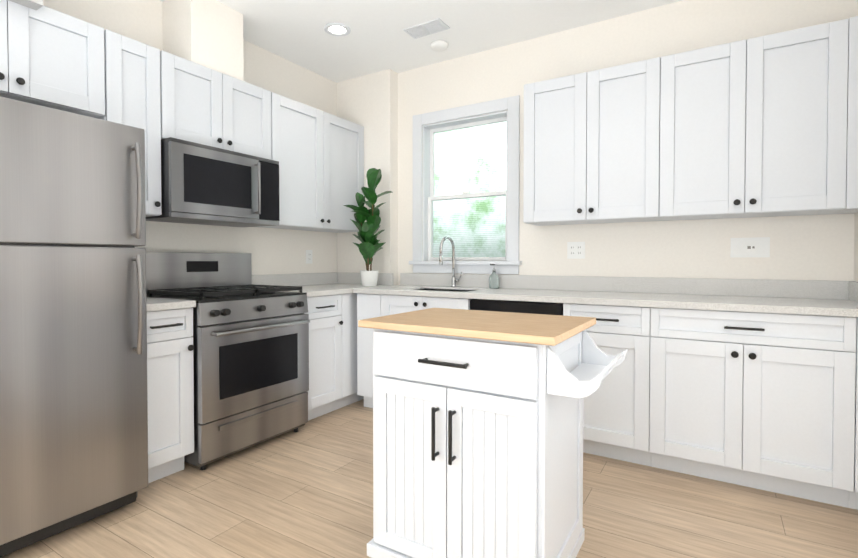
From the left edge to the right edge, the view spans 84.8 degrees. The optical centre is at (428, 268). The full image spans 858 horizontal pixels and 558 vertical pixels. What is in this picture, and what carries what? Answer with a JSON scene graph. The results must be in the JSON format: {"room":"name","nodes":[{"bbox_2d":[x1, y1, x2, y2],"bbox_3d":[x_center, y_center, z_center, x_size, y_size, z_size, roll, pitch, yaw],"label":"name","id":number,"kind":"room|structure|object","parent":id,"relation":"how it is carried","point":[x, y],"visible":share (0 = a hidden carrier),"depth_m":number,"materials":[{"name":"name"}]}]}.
{"room":"kitchen","nodes":[
{"label":"kitchen","id":0,"kind":"room"},
{"bbox_2d":[10,0,42,9],"bbox_3d":[-2.777,-1.381,0.728,0.400,0.480,3.420,1,1,32],"label":"soffit","id":1,"kind":"structure","parent":0,"point":[35,4],"depth_m":2.07,"materials":[{"name":"paint"}]},
{"bbox_2d":[43,0,336,274],"bbox_3d":[-2.376,-0.272,1.926,0.150,2.740,6.150,1,1,32],"label":"wall","id":2,"kind":"structure","parent":0,"point":[276,251],"depth_m":3.50,"materials":[{"name":"paint"}]},
{"bbox_2d":[0,0,111,119],"bbox_3d":[-1.967,-0.986,2.126,0.319,0.440,0.759,1,1,32],"label":"upper cabinet","id":3,"kind":"object","parent":2,"relation":"attached to","point":[53,58],"depth_m":2.19,"materials":[{"name":"white wood"}]},
{"bbox_2d":[104,30,179,216],"bbox_3d":[-1.674,-0.754,2.608,0.319,0.920,0.352,1,1,32],"label":"upper cabinet","id":4,"kind":"object","parent":2,"relation":"attached to","point":[144,80],"depth_m":2.55,"materials":[{"name":"white wood"}]},
{"bbox_2d":[180,57,275,160],"bbox_3d":[-1.422,-0.976,3.013,0.319,0.490,0.755,1,1,32],"label":"upper cabinet","id":5,"kind":"object","parent":2,"relation":"attached to","point":[218,109],"depth_m":2.95,"materials":[{"name":"white wood"}]},
{"bbox_2d":[162,0,243,80],"bbox_3d":[-1.438,-1.442,3.002,0.300,0.437,0.360,1,1,32],"label":"chase","id":6,"kind":"object","parent":5,"relation":"on","point":[207,33],"visible":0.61,"depth_m":2.88,"materials":[{"name":"paint"}]},
{"bbox_2d":[146,137,279,226],"bbox_3d":[-1.367,-0.508,2.986,0.447,0.436,0.748,1,1,32],"label":"microwave","id":7,"kind":"object","parent":5,"relation":"attached to","point":[201,184],"visible":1,"depth_m":2.82,"materials":[{"name":"silver metal"}]},
{"bbox_2d":[252,272,337,285],"bbox_3d":[-1.371,0.102,3.401,0.019,0.100,2.069,1,1,32],"label":"backsplash","id":8,"kind":"structure","parent":2,"relation":"attached to","point":[303,278],"depth_m":3.85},
{"bbox_2d":[306,250,311,263],"bbox_3d":[-1.017,-0.098,3.988,0.008,0.116,0.072,1,1,32],"label":"electrical outlet","id":9,"kind":"object","parent":2,"relation":"attached to","point":[308,256],"visible":1,"depth_m":3.98,"materials":[{"name":"white plastic"}]},
{"bbox_2d":[258,94,363,232],"bbox_3d":[-0.983,-0.774,3.731,0.319,0.920,1.074,1,1,32],"label":"upper cabinet","id":10,"kind":"object","parent":2,"relation":"attached to","point":[320,154],"depth_m":3.63,"materials":[{"name":"white wood"}]},
{"bbox_2d":[338,272,392,283],"bbox_3d":[-0.565,0.090,4.108,0.613,0.100,0.020,1,1,32],"label":"backsplash","id":11,"kind":"structure","parent":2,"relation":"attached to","point":[343,277],"depth_m":4.14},
{"bbox_2d":[337,69,397,284],"bbox_3d":[-0.554,-0.311,4.175,0.600,2.740,0.110,1,1,32],"label":"column","id":12,"kind":"structure","parent":0,"point":[369,102],"depth_m":4.04,"materials":[{"name":"paint"}]},
{"bbox_2d":[160,0,682,82],"bbox_3d":[-0.787,-1.675,0.925,3.880,0.100,6.150,1,1,32],"label":"ceiling","id":13,"kind":"structure","parent":0,"point":[377,39],"depth_m":3.22,"materials":[{"name":"paint"}]},
{"bbox_2d":[324,23,350,35],"bbox_3d":[-0.638,-1.660,3.270,0.184,0.010,0.184,1,1,32],"label":"recessed light","id":14,"kind":"object","parent":13,"relation":"in","point":[337,29],"visible":1,"depth_m":3.27,"materials":[{"name":"white plastic"}]},
{"bbox_2d":[403,18,449,38],"bbox_3d":[-0.017,-1.660,3.258,0.290,0.008,0.150,1,1,32],"label":"ceiling vent","id":15,"kind":"object","parent":13,"relation":"in","point":[427,28],"visible":1,"depth_m":3.25,"materials":[{"name":"white metal"}]},
{"bbox_2d":[431,40,447,51],"bbox_3d":[0.078,-1.651,3.499,0.132,0.036,0.132,1,1,32],"label":"smoke detector","id":16,"kind":"object","parent":13,"relation":"attached to","point":[439,45],"visible":0.96,"depth_m":3.46,"materials":[{"name":"white plastic"}]},
{"bbox_2d":[0,399,857,557],"bbox_3d":[-0.787,1.165,0.975,3.880,0.100,6.150,1,1,32],"label":"floor","id":17,"kind":"structure","parent":0,"point":[305,490],"depth_m":2.09,"materials":[{"name":"brown wood"}]},
{"bbox_2d":[0,96,147,556],"bbox_3d":[-1.753,0.237,1.970,0.794,1.720,0.762,1,1,32],"label":"fridge","id":18,"kind":"object","parent":17,"relation":"on","point":[73,391],"visible":1,"depth_m":1.87,"materials":[{"name":"silver metal"}]},
{"bbox_2d":[147,308,193,482],"bbox_3d":[-1.580,0.645,2.507,0.608,0.885,0.310,1,1,32],"label":"base cabinet","id":19,"kind":"object","parent":17,"relation":"on","point":[170,367],"depth_m":2.39,"materials":[{"name":"white wood"}]},
{"bbox_2d":[146,297,195,311],"bbox_3d":[-1.570,0.186,2.492,0.632,0.035,0.310,1,1,32],"label":"countertop","id":20,"kind":"structure","parent":19,"relation":"on","point":[154,304],"depth_m":2.37,"materials":[{"name":"grey stone"}]},
{"bbox_2d":[146,252,309,469],"bbox_3d":[-1.236,0.491,2.923,0.703,1.180,0.754,1,1,32],"label":"range","id":21,"kind":"object","parent":17,"relation":"on","point":[251,360],"visible":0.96,"depth_m":2.76,"materials":[{"name":"silver metal"}]},
{"bbox_2d":[304,296,345,420],"bbox_3d":[-0.999,0.629,3.453,0.608,0.885,0.383,1,1,32],"label":"base cabinet","id":22,"kind":"object","parent":17,"relation":"on","point":[332,303],"depth_m":3.34,"materials":[{"name":"white wood"}]},
{"bbox_2d":[287,284,392,295],"bbox_3d":[-0.829,0.165,3.699,0.632,0.035,0.995,1,1,32],"label":"countertop","id":23,"kind":"structure","parent":22,"relation":"on","point":[311,289],"depth_m":3.50,"materials":[{"name":"grey stone"}]},
{"bbox_2d":[343,168,391,285],"bbox_3d":[-0.486,-0.339,3.802,0.334,0.967,0.299,1,1,32],"label":"plant","id":24,"kind":"object","parent":23,"relation":"on","point":[369,246],"visible":1,"depth_m":3.76,"materials":[{"name":"green plant"}]},
{"bbox_2d":[346,292,363,405],"bbox_3d":[-0.758,0.622,3.845,0.608,0.885,0.686,1,1,32],"label":"base cabinet","id":25,"kind":"object","parent":17,"relation":"on","point":[351,298],"depth_m":3.58,"materials":[{"name":"white wood"}]},
{"bbox_2d":[357,293,388,407],"bbox_3d":[-0.263,0.625,3.716,0.315,0.885,0.608,1,1,32],"label":"base cabinet","id":26,"kind":"object","parent":17,"relation":"on","point":[369,305],"depth_m":3.48,"materials":[{"name":"white wood"}]},
{"bbox_2d":[389,289,469,314],"bbox_3d":[0.111,0.628,3.487,0.710,0.885,0.608,1,1,32],"label":"base cabinet","id":27,"kind":"object","parent":17,"relation":"on","point":[397,305],"depth_m":3.21,"materials":[{"name":"white wood"}]},
{"bbox_2d":[358,308,627,557],"bbox_3d":[0.225,0.642,1.643,0.806,0.922,0.536,1,1,32],"label":"island cart","id":28,"kind":"object","parent":17,"relation":"on","point":[477,433],"visible":1,"depth_m":1.47,"materials":[{"name":"white wood"}]},
{"bbox_2d":[470,299,563,314],"bbox_3d":[0.655,0.637,3.112,0.600,0.880,0.623,1,1,32],"label":"dishwasher","id":29,"kind":"object","parent":17,"relation":"on","point":[548,308],"visible":0.08,"depth_m":2.87,"materials":[{"name":"black metal"}]},
{"bbox_2d":[563,305,668,469],"bbox_3d":[1.161,0.640,2.842,0.534,0.885,0.608,1,1,32],"label":"base cabinet","id":30,"kind":"object","parent":17,"relation":"on","point":[626,418],"depth_m":2.55,"materials":[{"name":"white wood"}]},
{"bbox_2d":[669,309,857,509],"bbox_3d":[1.643,0.645,2.545,0.894,0.885,0.608,1,1,32],"label":"base cabinet","id":31,"kind":"object","parent":17,"relation":"on","point":[752,383],"depth_m":2.23,"materials":[{"name":"white wood"}]},
{"bbox_2d":[353,285,857,316],"bbox_3d":[0.848,0.177,3.011,2.938,0.035,0.632,1,1,32],"label":"countertop","id":32,"kind":"structure","parent":31,"relation":"on","point":[803,306],"depth_m":2.59,"materials":[{"name":"grey stone"}]},
{"bbox_2d":[439,236,462,286],"bbox_3d":[0.167,-0.050,3.602,0.107,0.396,0.242,1,1,32],"label":"faucet","id":33,"kind":"object","parent":32,"relation":"on","point":[454,280],"visible":1,"depth_m":3.67,"materials":[{"name":"silver metal"}]},
{"bbox_2d":[489,264,498,288],"bbox_3d":[0.483,0.059,3.491,0.076,0.182,0.076,1,1,32],"label":"soap bottle","id":34,"kind":"object","parent":32,"relation":"on","point":[494,280],"visible":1,"depth_m":3.46,"materials":[{"name":"clear glass"}]},
{"bbox_2d":[398,0,857,284],"bbox_3d":[0.784,-0.299,3.506,3.580,2.740,0.150,1,1,32],"label":"wall","id":35,"kind":"structure","parent":0,"point":[811,247],"depth_m":3.05,"materials":[{"name":"paint"}]},
{"bbox_2d":[409,95,521,273],"bbox_3d":[0.298,-0.619,3.769,0.980,1.320,0.200,1,1,32],"label":"window","id":36,"kind":"structure","parent":35,"relation":"in","point":[424,259],"depth_m":3.75,"materials":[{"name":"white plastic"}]},
{"bbox_2d":[567,242,584,258],"bbox_3d":[1.023,-0.125,3.268,0.120,0.116,0.008,1,1,32],"label":"electrical outlet","id":37,"kind":"object","parent":35,"relation":"attached to","point":[575,250],"visible":1,"depth_m":3.27,"materials":[{"name":"white plastic"}]},
{"bbox_2d":[523,53,678,225],"bbox_3d":[1.092,-0.761,3.029,0.894,0.920,0.318,1,1,32],"label":"upper cabinet","id":38,"kind":"object","parent":35,"relation":"attached to","point":[599,145],"depth_m":2.87,"materials":[{"name":"white wood"}]},
{"bbox_2d":[401,273,848,300],"bbox_3d":[1.009,0.105,3.271,2.938,0.100,0.019,1,1,32],"label":"backsplash","id":39,"kind":"structure","parent":35,"relation":"attached to","point":[727,287],"depth_m":2.99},
{"bbox_2d":[730,237,769,257],"bbox_3d":[1.873,-0.121,2.741,0.190,0.116,0.016,1,1,32],"label":"electrical outlet","id":40,"kind":"object","parent":35,"relation":"attached to","point":[752,247],"visible":1,"depth_m":2.73,"materials":[{"name":"white plastic"}]},
{"bbox_2d":[675,17,854,219],"bbox_3d":[1.727,-0.755,2.639,0.894,0.920,0.318,1,1,32],"label":"upper cabinet","id":41,"kind":"object","parent":35,"relation":"attached to","point":[764,126],"depth_m":2.44,"materials":[{"name":"white wood"}]},
{"bbox_2d":[853,212,857,281],"bbox_3d":[0.802,-0.238,-0.026,0.150,2.740,6.150,1,1,32],"label":"wall","id":42,"kind":"structure","parent":0,"point":[855,278],"depth_m":2.47,"materials":[{"name":"paint"}]},
{"bbox_2d":[849,281,857,300],"bbox_3d":[2.087,0.123,2.238,0.020,0.100,0.613,1,1,32],"label":"backsplash","id":43,"kind":"structure","parent":42,"relation":"attached to","point":[853,285],"depth_m":2.42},
{"label":"outside","id":44,"kind":"structure","parent":0,"visible":0},
{"bbox_2d":[433,121,506,256],"bbox_3d":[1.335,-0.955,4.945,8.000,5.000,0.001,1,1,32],"label":"window glass","id":45,"kind":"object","parent":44,"point":[472,159],"depth_m":5.46,"materials":[{"name":"clear glass"}]}
]}

